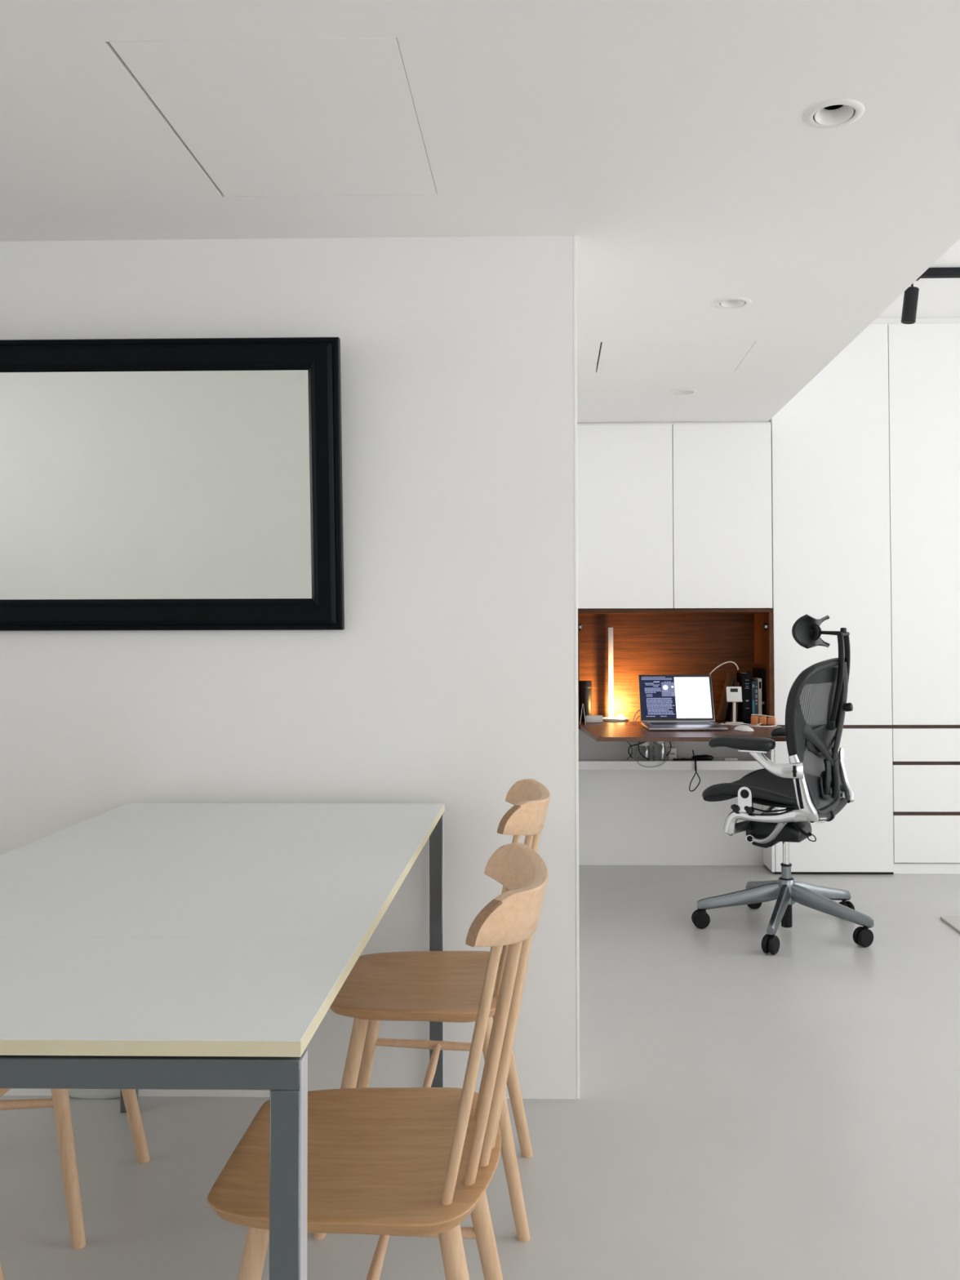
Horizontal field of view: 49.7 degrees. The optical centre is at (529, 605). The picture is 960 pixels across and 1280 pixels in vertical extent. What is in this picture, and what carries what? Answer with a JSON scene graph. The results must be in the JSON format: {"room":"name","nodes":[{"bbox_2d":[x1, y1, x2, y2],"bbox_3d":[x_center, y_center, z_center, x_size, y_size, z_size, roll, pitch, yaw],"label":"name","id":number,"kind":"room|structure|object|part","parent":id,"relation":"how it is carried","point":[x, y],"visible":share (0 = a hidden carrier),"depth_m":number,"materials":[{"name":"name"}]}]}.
{"room":"dining room","nodes":[
{"label":"dining room","id":0,"kind":"room"},
{"bbox_2d":[0,235,576,1098],"bbox_3d":[-2.231,-0.060,4.199,4.768,2.660,3.100,0,-1,1],"label":"wall","id":1,"kind":"structure","parent":0,"point":[448,678],"depth_m":2.61,"materials":[{"name":"paint"}]},
{"bbox_2d":[0,337,344,631],"bbox_3d":[-1.227,-0.298,2.587,1.520,0.721,0.092,0,-1,1],"label":"wall mirror","id":2,"kind":"object","parent":1,"relation":"attached to","point":[180,483],"visible":1,"depth_m":2.58,"materials":[{"name":"black paint"}]},
{"bbox_2d":[573,235,579,1099],"bbox_3d":[0.119,0.144,2.598,0.008,2.163,0.008,0,-1,1],"label":"trim","id":3,"kind":"structure","parent":1,"relation":"attached to","point":[574,236],"depth_m":2.59,"materials":[{"name":"metal"}]},
{"bbox_2d":[0,0,959,422],"bbox_3d":[-1.738,-1.195,2.014,5.650,0.497,7.300,0,-1,1],"label":"ceiling","id":4,"kind":"structure","parent":0,"point":[675,144],"depth_m":2.18,"materials":[{"name":"paint"}]},
{"bbox_2d":[109,37,436,196],"bbox_3d":[-0.465,-0.966,2.064,0.517,0.034,0.649,0,-1,1],"label":"ceiling hatch","id":5,"kind":"object","parent":4,"relation":"attached to","point":[318,117],"visible":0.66,"depth_m":2.00,"materials":[{"name":"paint"}]},
{"bbox_2d":[596,340,755,372],"bbox_3d":[0.522,-0.927,3.800,0.558,0.034,0.445,0,-1,1],"label":"ceiling hatch","id":6,"kind":"object","parent":4,"relation":"attached to","point":[657,356],"visible":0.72,"depth_m":3.79,"materials":[{"name":"paint"}]},
{"bbox_2d":[669,388,697,395],"bbox_3d":[0.647,-0.931,4.346,0.114,0.074,0.114,0,-1,1],"label":"recessed light","id":7,"kind":"object","parent":4,"relation":"in","point":[679,391],"visible":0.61,"depth_m":4.35,"materials":[{"name":"white plastic"}]},
{"bbox_2d":[713,297,751,309],"bbox_3d":[0.623,-0.958,3.166,0.114,0.074,0.114,0,-1,1],"label":"recessed light","id":8,"kind":"object","parent":4,"relation":"in","point":[729,303],"visible":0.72,"depth_m":3.18,"materials":[{"name":"white plastic"}]},
{"bbox_2d":[804,98,865,128],"bbox_3d":[0.591,-0.985,2.006,0.114,0.076,0.114,0,-1,1],"label":"recessed light","id":9,"kind":"object","parent":4,"relation":"in","point":[837,113],"visible":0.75,"depth_m":2.02,"materials":[{"name":"white plastic"}]},
{"bbox_2d":[0,865,959,1279],"bbox_3d":[-0.107,1.271,1.923,9.100,0.120,7.500,0,-1,1],"label":"floor","id":10,"kind":"structure","parent":0,"point":[742,1111],"depth_m":2.41,"materials":[{"name":"grey concrete"}]},
{"bbox_2d":[0,1262,4,1279],"bbox_3d":[-1.080,0.793,1.564,0.460,0.842,0.393,0,-1,1],"label":"dining chair","id":11,"kind":"object","parent":10,"relation":"on","point":[2,1277],"visible":1,"depth_m":1.70,"materials":[{"name":"brown wood"}]},
{"bbox_2d":[0,1088,150,1248],"bbox_3d":[-1.069,0.807,2.135,0.460,0.842,0.393,0,-1,1],"label":"dining chair","id":12,"kind":"object","parent":10,"relation":"on","point":[60,1101],"visible":0.27,"depth_m":1.98,"materials":[{"name":"brown wood"}]},
{"bbox_3d":[-0.893,1.009,1.990,0.114,0.431,0.029,-1,-2,27],"label":"leg","id":13,"kind":"part","parent":12,"relation":"part of","materials":[{"name":"brown wood"}]},
{"bbox_3d":[-0.887,1.015,2.263,0.114,0.431,0.029,0,-1,-25],"label":"leg","id":14,"kind":"part","parent":12,"relation":"part of","materials":[{"name":"brown wood"}]},
{"bbox_2d":[67,1088,119,1098],"bbox_3d":[-1.079,1.064,2.584,0.224,0.330,0.022,0,-1,1],"label":"cloth bag","id":15,"kind":"object","parent":10,"relation":"on","point":[77,1093],"visible":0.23,"depth_m":2.57,"materials":[{"name":"white fabric"}]},
{"bbox_2d":[0,803,444,1279],"bbox_3d":[-0.613,0.839,1.806,0.785,0.740,1.466,0,-1,1],"label":"dining table","id":16,"kind":"object","parent":10,"relation":"on","point":[164,946],"visible":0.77,"depth_m":1.42,"materials":[{"name":"laminate"}]},
{"bbox_3d":[-0.973,0.884,2.526,0.032,0.686,0.032,0,-1,1],"label":"leg","id":17,"kind":"part","parent":16,"relation":"part of","materials":[{"name":"metal"}]},
{"bbox_3d":[-0.629,0.490,1.101,0.781,0.032,0.032,0,-1,1],"label":"rail","id":18,"kind":"part","parent":16,"relation":"part of","materials":[{"name":"metal"}]},
{"bbox_3d":[-0.253,0.848,1.085,0.032,0.686,0.032,0,-1,1],"label":"leg","id":19,"kind":"part","parent":16,"relation":"part of","materials":[{"name":"metal"}]},
{"bbox_3d":[-0.224,0.882,2.510,0.032,0.686,0.032,0,-1,1],"label":"leg","id":20,"kind":"part","parent":16,"relation":"part of","materials":[{"name":"metal"}]},
{"bbox_3d":[-0.600,0.524,2.526,0.781,0.032,0.032,0,-1,1],"label":"rail","id":21,"kind":"part","parent":16,"relation":"part of","materials":[{"name":"metal"}]},
{"bbox_2d":[206,842,548,1279],"bbox_3d":[-0.202,0.788,1.454,0.460,0.842,0.393,0,-1,1],"label":"dining chair","id":22,"kind":"object","parent":10,"relation":"on","point":[385,1162],"visible":0.92,"depth_m":1.39,"materials":[{"name":"brown wood"}]},
{"bbox_3d":[-0.382,0.992,1.316,0.114,0.431,0.029,0,-1,-25],"label":"leg","id":23,"kind":"part","parent":22,"relation":"part of","materials":[{"name":"brown wood"}]},
{"bbox_3d":[-0.226,0.777,1.455,0.373,0.034,0.381,0,-1,1],"label":"seat","id":24,"kind":"part","parent":22,"relation":"part of","materials":[{"name":"brown wood"}]},
{"bbox_3d":[-0.068,0.991,1.310,0.116,0.431,0.029,-1,-2,27],"label":"leg","id":25,"kind":"part","parent":22,"relation":"part of","materials":[{"name":"brown wood"}]},
{"bbox_3d":[-0.062,0.997,1.584,0.116,0.431,0.029,0,-1,-24],"label":"leg","id":26,"kind":"part","parent":22,"relation":"part of","materials":[{"name":"brown wood"}]},
{"bbox_3d":[-0.024,0.408,1.460,0.102,0.082,0.393,0,-1,1],"label":"crest rail","id":27,"kind":"part","parent":22,"relation":"part of","materials":[{"name":"brown wood"}]},
{"bbox_2d":[312,778,550,1241],"bbox_3d":[-0.184,0.805,2.153,0.460,0.842,0.393,0,-1,1],"label":"dining chair","id":28,"kind":"object","parent":10,"relation":"on","point":[440,986],"visible":0.56,"depth_m":2.10,"materials":[{"name":"brown wood"}]},
{"bbox_3d":[-0.364,1.008,2.015,0.114,0.431,0.029,0,-1,-25],"label":"leg","id":29,"kind":"part","parent":28,"relation":"part of","materials":[{"name":"brown wood"}]},
{"bbox_3d":[-0.359,1.014,2.289,0.114,0.431,0.029,-1,-2,27],"label":"leg","id":30,"kind":"part","parent":28,"relation":"part of","materials":[{"name":"brown wood"}]},
{"bbox_3d":[-0.209,0.793,2.154,0.373,0.034,0.381,0,-1,1],"label":"seat","id":31,"kind":"part","parent":28,"relation":"part of","materials":[{"name":"brown wood"}]},
{"bbox_3d":[-0.050,1.007,2.008,0.116,0.431,0.029,-1,-2,27],"label":"leg","id":32,"kind":"part","parent":28,"relation":"part of","materials":[{"name":"brown wood"}]},
{"bbox_3d":[-0.045,1.013,2.282,0.116,0.431,0.029,0,-1,-24],"label":"leg","id":33,"kind":"part","parent":28,"relation":"part of","materials":[{"name":"brown wood"}]},
{"bbox_3d":[-0.006,0.424,2.158,0.102,0.082,0.393,0,-1,1],"label":"crest rail","id":34,"kind":"part","parent":28,"relation":"part of","materials":[{"name":"brown wood"}]},
{"bbox_2d":[691,613,873,955],"bbox_3d":[0.996,0.648,4.019,0.670,1.216,0.698,-1,-2,32],"label":"office chair","id":35,"kind":"object","parent":10,"relation":"on","point":[815,786],"visible":1,"depth_m":3.88,"materials":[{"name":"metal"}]},
{"bbox_3d":[0.769,0.755,3.856,0.034,0.027,0.032,-1,-2,32],"label":"tilt knob","id":36,"kind":"part","parent":35,"relation":"part of","materials":[{"name":"black plastic"}]},
{"bbox_3d":[0.818,1.133,4.036,0.321,0.114,0.041,0,-1,5],"label":"leg","id":37,"kind":"part","parent":35,"relation":"part of","materials":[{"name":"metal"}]},
{"bbox_3d":[0.813,0.755,3.828,0.034,0.027,0.032,-1,-2,32],"label":"tilt knob","id":38,"kind":"part","parent":35,"relation":"part of","materials":[{"name":"black plastic"}]},
{"bbox_3d":[0.829,0.533,3.798,0.110,0.008,0.056,-1,-2,32],"label":"pad plate","id":39,"kind":"part","parent":35,"relation":"part of","materials":[{"name":"metal"}]},
{"bbox_3d":[0.959,1.136,4.198,0.041,0.114,0.321,0,-1,-13],"label":"leg","id":40,"kind":"part","parent":35,"relation":"part of","materials":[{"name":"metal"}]},
{"bbox_3d":[0.941,0.703,4.065,0.390,0.044,0.512,-1,-2,32],"label":"seat","id":41,"kind":"part","parent":35,"relation":"part of","materials":[{"name":"black fabric"}]},
{"bbox_3d":[0.868,0.800,3.812,0.319,0.123,0.050,-1,-2,32],"label":"swing arm","id":42,"kind":"part","parent":35,"relation":"part of","materials":[{"name":"metal"}]},
{"bbox_3d":[1.012,0.733,4.021,0.220,0.035,0.480,-1,-2,32],"label":"seat frame","id":43,"kind":"part","parent":35,"relation":"part of","materials":[{"name":"black plastic"}]},
{"bbox_3d":[0.928,1.128,3.852,0.041,0.114,0.321,-1,-1,23],"label":"leg","id":44,"kind":"part","parent":35,"relation":"part of","materials":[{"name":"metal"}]},
{"bbox_3d":[1.033,0.850,3.887,0.095,0.062,0.014,-1,-2,44],"label":"tilt lever","id":45,"kind":"part","parent":35,"relation":"part of","materials":[{"name":"black plastic"}]},
{"bbox_3d":[1.133,0.809,4.241,0.319,0.123,0.050,-1,-2,32],"label":"swing arm","id":46,"kind":"part","parent":35,"relation":"part of","materials":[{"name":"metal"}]},
{"bbox_3d":[1.132,0.498,3.952,0.138,0.600,0.584,-1,-2,32],"label":"frame","id":47,"kind":"part","parent":35,"relation":"part of","materials":[{"name":"plastic"}]},
{"bbox_3d":[1.079,0.518,3.856,0.228,0.180,0.021,1,-2,-43],"label":"spine arm","id":48,"kind":"part","parent":35,"relation":"part of","materials":[{"name":"black plastic"}]},
{"bbox_3d":[1.075,0.790,3.810,0.017,0.032,0.091,-1,-2,32],"label":"tension rod","id":49,"kind":"part","parent":35,"relation":"part of","materials":[{"name":"silver metal"}]},
{"bbox_3d":[1.156,1.134,4.114,0.321,0.114,0.041,1,-2,-31],"label":"leg","id":50,"kind":"part","parent":35,"relation":"part of","materials":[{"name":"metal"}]},
{"bbox_3d":[1.144,0.106,3.954,0.120,0.020,0.060,-1,-2,32],"label":"headrest stem","id":51,"kind":"part","parent":35,"relation":"part of","materials":[{"name":"black plastic"}]},
{"bbox_3d":[1.124,0.647,3.899,0.028,0.139,0.065,-1,-2,32],"label":"sacral arm","id":52,"kind":"part","parent":35,"relation":"part of","materials":[{"name":"black plastic"}]},
{"bbox_3d":[1.137,1.129,3.900,0.321,0.114,0.041,-1,-2,41],"label":"leg","id":53,"kind":"part","parent":35,"relation":"part of","materials":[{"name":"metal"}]},
{"bbox_3d":[1.155,0.279,3.893,0.059,0.353,0.015,-1,-2,32],"label":"headrest post","id":54,"kind":"part","parent":35,"relation":"part of","materials":[{"name":"black plastic"}]},
{"bbox_3d":[1.200,0.281,3.965,0.059,0.353,0.015,-1,-2,32],"label":"headrest post","id":55,"kind":"part","parent":35,"relation":"part of","materials":[{"name":"black plastic"}]},
{"bbox_3d":[1.206,0.384,3.909,0.030,0.035,0.032,-1,-2,32],"label":"headrest knob","id":56,"kind":"part","parent":35,"relation":"part of","materials":[{"name":"black plastic"}]},
{"bbox_2d":[763,324,893,874],"bbox_3d":[1.443,-0.030,5.214,0.576,2.628,0.550,0,-1,1],"label":"tall cabinet","id":57,"kind":"object","parent":10,"relation":"on","point":[830,473],"visible":0.52,"depth_m":4.94,"materials":[{"name":"white paint"}]},
{"bbox_2d":[577,608,786,741],"bbox_3d":[0.701,0.301,4.862,0.962,0.573,0.928,0,-1,1],"label":"niche","id":58,"kind":"object","parent":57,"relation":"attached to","point":[646,642],"visible":0.76,"depth_m":5.31,"materials":[{"name":"brown wood"}]},
{"bbox_3d":[0.234,0.309,5.136,0.018,0.537,0.362,0,-1,1],"label":"panel","id":59,"kind":"part","parent":58,"relation":"part of","materials":[{"name":"brown wood"}]},
{"bbox_2d":[579,703,586,724],"bbox_3d":[0.260,0.525,5.020,0.030,0.098,0.030,0,-1,1],"label":"figurine","id":60,"kind":"object","parent":58,"relation":"on","point":[582,704],"visible":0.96,"depth_m":5.01,"materials":[{"name":"white plastic"}]},
{"bbox_2d":[579,680,591,721],"bbox_3d":[0.282,0.478,5.200,0.068,0.200,0.068,0,-1,1],"label":"canister","id":61,"kind":"object","parent":58,"relation":"on","point":[585,686],"visible":0.67,"depth_m":5.17,"materials":[{"name":"black plastic"}]},
{"bbox_2d":[585,715,603,722],"bbox_3d":[0.321,0.558,5.098,0.086,0.035,0.044,0,-1,1],"label":"charger","id":62,"kind":"object","parent":58,"relation":"on","point":[588,718],"visible":0.99,"depth_m":5.08,"materials":[{"name":"white plastic"}]},
{"bbox_2d":[603,626,628,721],"bbox_3d":[0.432,0.341,5.201,0.132,0.474,0.132,0,-1,1],"label":"desk lamp","id":63,"kind":"object","parent":58,"relation":"on","point":[620,717],"visible":0.95,"depth_m":5.22,"materials":[{"name":"white plastic"}]},
{"bbox_3d":[0.412,0.338,5.222,0.026,0.456,0.010,0,-1,1],"label":"stem","id":64,"kind":"part","parent":63,"relation":"part of","materials":[{"name":"white plastic"}]},
{"bbox_3d":[0.698,0.585,5.120,0.943,0.018,0.362,0,-1,1],"label":"panel","id":65,"kind":"part","parent":58,"relation":"part of","materials":[{"name":"brown wood"}]},
{"bbox_3d":[0.701,0.312,5.317,0.943,0.573,0.018,0,-1,1],"label":"panel","id":66,"kind":"part","parent":58,"relation":"part of","materials":[{"name":"brown wood"}]},
{"bbox_2d":[577,422,772,608],"bbox_3d":[0.696,-0.429,5.173,0.943,0.896,0.420,0,-1,1],"label":"upper cabinet","id":67,"kind":"object","parent":58,"relation":"on","point":[670,515],"visible":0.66,"depth_m":4.96,"materials":[{"name":"white paint"}]},
{"bbox_3d":[0.455,-0.428,4.978,0.470,0.886,0.020,0,-1,1],"label":"door","id":68,"kind":"part","parent":67,"relation":"part of","materials":[{"name":"white paint"}]},
{"bbox_3d":[0.927,-0.430,4.969,0.470,0.886,0.020,0,-1,1],"label":"door","id":69,"kind":"part","parent":67,"relation":"part of","materials":[{"name":"white paint"}]},
{"bbox_3d":[0.696,0.030,5.134,0.943,0.018,0.362,0,-1,1],"label":"panel","id":70,"kind":"part","parent":58,"relation":"part of","materials":[{"name":"brown wood"}]},
{"bbox_2d":[638,674,727,730],"bbox_3d":[0.714,0.451,4.857,0.356,0.236,0.400,0,-1,-1],"label":"laptop","id":71,"kind":"object","parent":58,"relation":"on","point":[679,702],"visible":1,"depth_m":4.99,"materials":[{"name":"grey metal"}]},
{"bbox_3d":[0.675,0.406,5.022,0.064,0.073,0.001,0,-24,0],"label":"grey panel","id":72,"kind":"part","parent":71,"relation":"part of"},
{"bbox_2d":[709,661,738,674],"bbox_3d":[0.949,0.423,5.109,0.169,0.297,0.028,-1,-1,18],"label":"cable","id":73,"kind":"object","parent":58,"relation":"on","point":[727,661],"visible":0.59,"depth_m":5.10,"materials":[{"name":"white plastic"}]},
{"bbox_2d":[716,672,735,722],"bbox_3d":[0.983,0.458,5.177,0.068,0.236,0.170,0,-1,1],"label":"book","id":74,"kind":"object","parent":58,"relation":"on","point":[723,705],"visible":0.89,"depth_m":5.16,"materials":[{"name":"paper"}]},
{"bbox_2d":[724,680,737,721],"bbox_3d":[1.004,0.475,5.146,0.035,0.200,0.150,0,-1,1],"label":"book","id":75,"kind":"object","parent":58,"relation":"on","point":[729,715],"visible":0.44,"depth_m":5.10,"materials":[{"name":"paper"}]},
{"bbox_2d":[724,686,743,724],"bbox_3d":[0.991,0.482,5.001,0.088,0.180,0.088,0,-1,1],"label":"phone stand","id":76,"kind":"object","parent":58,"relation":"on","point":[734,694],"visible":0.86,"depth_m":5.00,"materials":[{"name":"white plastic"}]},
{"bbox_3d":[0.992,0.512,5.000,0.014,0.104,0.014,0,-1,1],"label":"stem","id":77,"kind":"part","parent":76,"relation":"part of","materials":[{"name":"white plastic"}]},
{"bbox_3d":[0.991,0.429,4.997,0.074,0.074,0.034,0,-1,1],"label":"plate","id":78,"kind":"part","parent":76,"relation":"part of","materials":[{"name":"white plastic"}]},
{"bbox_2d":[735,682,739,721],"bbox_3d":[1.022,0.477,5.145,0.024,0.195,0.150,0,-1,1],"label":"book","id":79,"kind":"object","parent":58,"relation":"on","point":[738,683],"visible":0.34,"depth_m":5.07,"materials":[{"name":"paper"}]},
{"bbox_2d":[720,722,759,725],"bbox_3d":[1.002,0.563,4.938,0.223,0.013,0.064,-1,-2,38],"label":"cable","id":80,"kind":"object","parent":58,"relation":"on","point":[721,722],"visible":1,"depth_m":4.93,"materials":[{"name":"white plastic"}]},
{"bbox_2d":[736,671,751,723],"bbox_3d":[1.059,0.452,5.095,0.043,0.243,0.160,0,-1,1],"label":"book","id":81,"kind":"object","parent":58,"relation":"on","point":[744,708],"visible":0.76,"depth_m":5.02,"materials":[{"name":"paper"}]},
{"bbox_2d":[733,724,754,731],"bbox_3d":[0.969,0.552,4.670,0.060,0.024,0.113,0,-1,-17],"label":"computer mouse","id":82,"kind":"object","parent":58,"relation":"on","point":[742,728],"visible":1,"depth_m":4.64,"materials":[{"name":"white plastic"}]},
{"bbox_2d":[719,723,777,727],"bbox_3d":[1.033,0.566,4.887,0.269,0.005,0.097,0,-1,10],"label":"cable","id":83,"kind":"object","parent":58,"relation":"on","point":[719,723],"visible":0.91,"depth_m":4.85,"materials":[{"name":"white plastic"}]},
{"bbox_2d":[751,680,755,714],"bbox_3d":[1.087,0.470,5.074,0.014,0.205,0.130,0,-1,1],"label":"book","id":84,"kind":"object","parent":58,"relation":"on","point":[753,682],"visible":0.38,"depth_m":5.01,"materials":[{"name":"paper"}]},
{"bbox_2d":[752,700,754,714],"bbox_3d":[1.086,0.499,5.008,0.010,0.080,0.001,0,-1,1],"label":"print","id":85,"kind":"object","parent":84,"relation":"on","point":[753,700],"depth_m":5.01},
{"bbox_2d":[751,680,758,715],"bbox_3d":[1.102,0.470,5.081,0.016,0.206,0.140,0,-1,1],"label":"book","id":86,"kind":"object","parent":58,"relation":"on","point":[755,682],"visible":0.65,"depth_m":5.01,"materials":[{"name":"paper"}]},
{"bbox_2d":[752,677,761,716],"bbox_3d":[1.119,0.464,5.074,0.016,0.218,0.140,0,-1,1],"label":"book","id":87,"kind":"object","parent":58,"relation":"on","point":[759,680],"visible":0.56,"depth_m":5.00,"materials":[{"name":"paper"}]},
{"bbox_2d":[752,667,765,715],"bbox_3d":[1.139,0.443,5.129,0.021,0.262,0.200,0,-1,1],"label":"book","id":88,"kind":"object","parent":58,"relation":"on","point":[757,673],"visible":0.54,"depth_m":5.03,"materials":[{"name":"paper"}]},
{"bbox_2d":[751,714,775,725],"bbox_3d":[1.110,0.542,4.913,0.113,0.053,0.054,-1,-1,17],"label":"roll","id":89,"kind":"object","parent":58,"relation":"on","point":[762,720],"visible":1,"depth_m":4.91,"materials":[{"name":"brown plastic"}]},
{"bbox_3d":[1.159,0.306,5.118,0.018,0.537,0.362,0,-1,1],"label":"panel","id":90,"kind":"part","parent":58,"relation":"part of","materials":[{"name":"brown wood"}]},
{"bbox_3d":[1.445,-0.391,4.958,0.557,1.920,0.022,0,-1,1],"label":"door","id":91,"kind":"part","parent":57,"relation":"part of","materials":[{"name":"white paint"}]},
{"bbox_3d":[1.448,0.925,4.927,0.557,0.678,0.022,0,-1,1],"label":"door","id":92,"kind":"part","parent":57,"relation":"part of","materials":[{"name":"white paint"}]},
{"bbox_2d":[888,323,959,874],"bbox_3d":[2.069,-0.032,5.201,0.674,2.628,0.550,0,-1,1],"label":"tall cabinet","id":93,"kind":"object","parent":10,"relation":"on","point":[924,358],"visible":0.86,"depth_m":4.93,"materials":[{"name":"white paint"}]},
{"bbox_3d":[2.066,0.867,4.916,0.674,0.221,0.022,0,-1,1],"label":"drawer","id":94,"kind":"part","parent":93,"relation":"part of","materials":[{"name":"white paint"}]},
{"bbox_3d":[2.066,0.662,4.921,0.674,0.156,0.022,0,-1,1],"label":"drawer","id":95,"kind":"part","parent":93,"relation":"part of","materials":[{"name":"white paint"}]},
{"bbox_3d":[2.067,1.106,4.910,0.674,0.222,0.022,0,-1,1],"label":"drawer","id":96,"kind":"part","parent":93,"relation":"part of","materials":[{"name":"white paint"}]},
{"bbox_2d":[940,915,959,933],"bbox_3d":[2.547,1.224,3.031,1.838,0.010,2.220,0,-1,1],"label":"rug","id":97,"kind":"object","parent":10,"relation":"on","point":[953,922],"visible":1,"depth_m":4.08,"materials":[{"name":"white fabric"}]},
{"bbox_2d":[577,728,765,865],"bbox_3d":[0.673,0.941,5.152,0.994,0.688,0.050,0,-1,1],"label":"wall","id":98,"kind":"structure","parent":0,"point":[627,817],"depth_m":5.13,"materials":[{"name":"paint"}]},
{"bbox_2d":[578,757,764,769],"bbox_3d":[0.689,0.763,5.038,0.927,0.050,0.182,0,-1,1],"label":"shelf","id":99,"kind":"object","parent":98,"relation":"attached to","point":[583,765],"depth_m":4.95,"materials":[{"name":"white paint"}]},
{"bbox_2d":[635,741,649,760],"bbox_3d":[0.557,0.720,5.059,0.068,0.112,0.068,0,-1,1],"label":"glass jar","id":100,"kind":"object","parent":99,"relation":"on","point":[646,743],"visible":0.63,"depth_m":5.04,"materials":[{"name":"clear glass"}]},
{"bbox_3d":[0.557,0.673,5.060,0.061,0.018,0.061,0,-1,1],"label":"lid","id":101,"kind":"part","parent":100,"relation":"part of","materials":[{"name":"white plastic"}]},
{"bbox_2d":[638,741,648,759],"bbox_3d":[0.585,0.681,4.998,0.118,0.125,0.012,0,-1,-1],"label":"cable","id":102,"kind":"object","parent":99,"relation":"on","point":[639,741],"visible":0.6,"depth_m":5.00,"materials":[{"name":"black rubber"}]},
{"bbox_2d":[627,741,671,758],"bbox_3d":[0.583,0.687,5.000,0.209,0.103,0.016,0,-1,1],"label":"cable","id":103,"kind":"object","parent":99,"relation":"on","point":[644,741],"visible":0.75,"depth_m":5.00,"materials":[{"name":"black rubber"}]},
{"bbox_2d":[631,751,666,767],"bbox_3d":[0.582,0.740,4.992,0.169,0.070,0.104,0,-1,1],"label":"cable","id":104,"kind":"object","parent":99,"relation":"on","point":[666,752],"visible":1,"depth_m":4.94,"materials":[{"name":"grey plastic"}]},
{"bbox_2d":[652,741,666,760],"bbox_3d":[0.635,0.715,5.048,0.066,0.122,0.066,0,-1,1],"label":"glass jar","id":105,"kind":"object","parent":99,"relation":"on","point":[654,742],"visible":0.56,"depth_m":5.03,"materials":[{"name":"clear glass"}]},
{"bbox_3d":[0.635,0.663,5.049,0.059,0.018,0.059,0,-1,1],"label":"lid","id":106,"kind":"part","parent":105,"relation":"part of","materials":[{"name":"grey metal"}]},
{"bbox_2d":[667,746,676,760],"bbox_3d":[0.697,0.733,5.051,0.040,0.085,0.045,0,-1,1],"label":"power adapter","id":107,"kind":"object","parent":99,"relation":"on","point":[673,754],"visible":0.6,"depth_m":5.03,"materials":[{"name":"white plastic"}]},
{"bbox_3d":[0.750,0.756,5.014,0.100,0.037,0.028,0,-1,1],"label":"power strip","id":108,"kind":"part","parent":99,"relation":"part of","materials":[{"name":"black plastic"}]},
{"bbox_2d":[688,750,700,791],"bbox_3d":[0.791,0.793,4.976,0.055,0.190,0.085,0,-1,1],"label":"loop","id":109,"kind":"object","parent":99,"relation":"hanging from","point":[695,769],"visible":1,"depth_m":4.93,"materials":[{"name":"black plastic"}]},
{"bbox_2d":[691,754,713,760],"bbox_3d":[0.843,0.749,5.028,0.106,0.051,0.039,0,-1,1],"label":"pouch","id":110,"kind":"object","parent":99,"relation":"on","point":[700,757],"visible":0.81,"depth_m":5.01,"materials":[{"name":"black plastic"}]},
{"bbox_2d":[723,757,737,760],"bbox_3d":[0.978,0.756,5.024,0.064,0.036,0.040,0,-1,1],"label":"cable box","id":111,"kind":"object","parent":99,"relation":"on","point":[724,758],"visible":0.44,"depth_m":5.01,"materials":[{"name":"white plastic"}]},
{"bbox_2d":[673,741,689,743],"bbox_3d":[0.754,0.643,5.115,0.080,0.080,0.032,0,-1,1],"label":"adapter","id":112,"kind":"object","parent":98,"relation":"attached to","point":[674,742],"visible":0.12,"depth_m":5.12,"materials":[{"name":"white plastic"}]},
{"bbox_2d":[876,238,959,318],"bbox_3d":[-0.114,-1.508,1.989,9.100,0.120,7.500,0,-1,1],"label":"ceiling","id":113,"kind":"structure","parent":0,"point":[937,297],"depth_m":4.66,"materials":[{"name":"white paint"}]},
{"bbox_2d":[920,267,959,278],"bbox_3d":[2.263,-1.383,4.288,2.200,0.035,0.036,0,-1,1],"label":"track rail","id":114,"kind":"object","parent":113,"relation":"attached to","point":[931,273],"visible":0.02,"depth_m":4.28,"materials":[{"name":"black metal"}]},
{"bbox_2d":[901,276,919,324],"bbox_3d":[1.583,-1.268,4.301,0.075,0.189,0.061,0,-1,1],"label":"track spotlight","id":115,"kind":"object","parent":114,"relation":"attached to","point":[909,303],"visible":0.81,"depth_m":4.28,"materials":[{"name":"black plastic"}]},
{"bbox_3d":[3.407,-0.035,5.221,1.995,2.628,0.625,0,-1,1],"label":"wall","id":116,"kind":"structure","parent":0,"visible":0},
{"bbox_2d":[870,317,959,324],"bbox_3d":[2.779,-1.364,5.268,3.246,0.029,0.620,0,-1,1],"label":"trim","id":117,"kind":"structure","parent":116,"relation":"on","point":[923,320],"depth_m":4.98,"materials":[{"name":"paint"}]}
]}

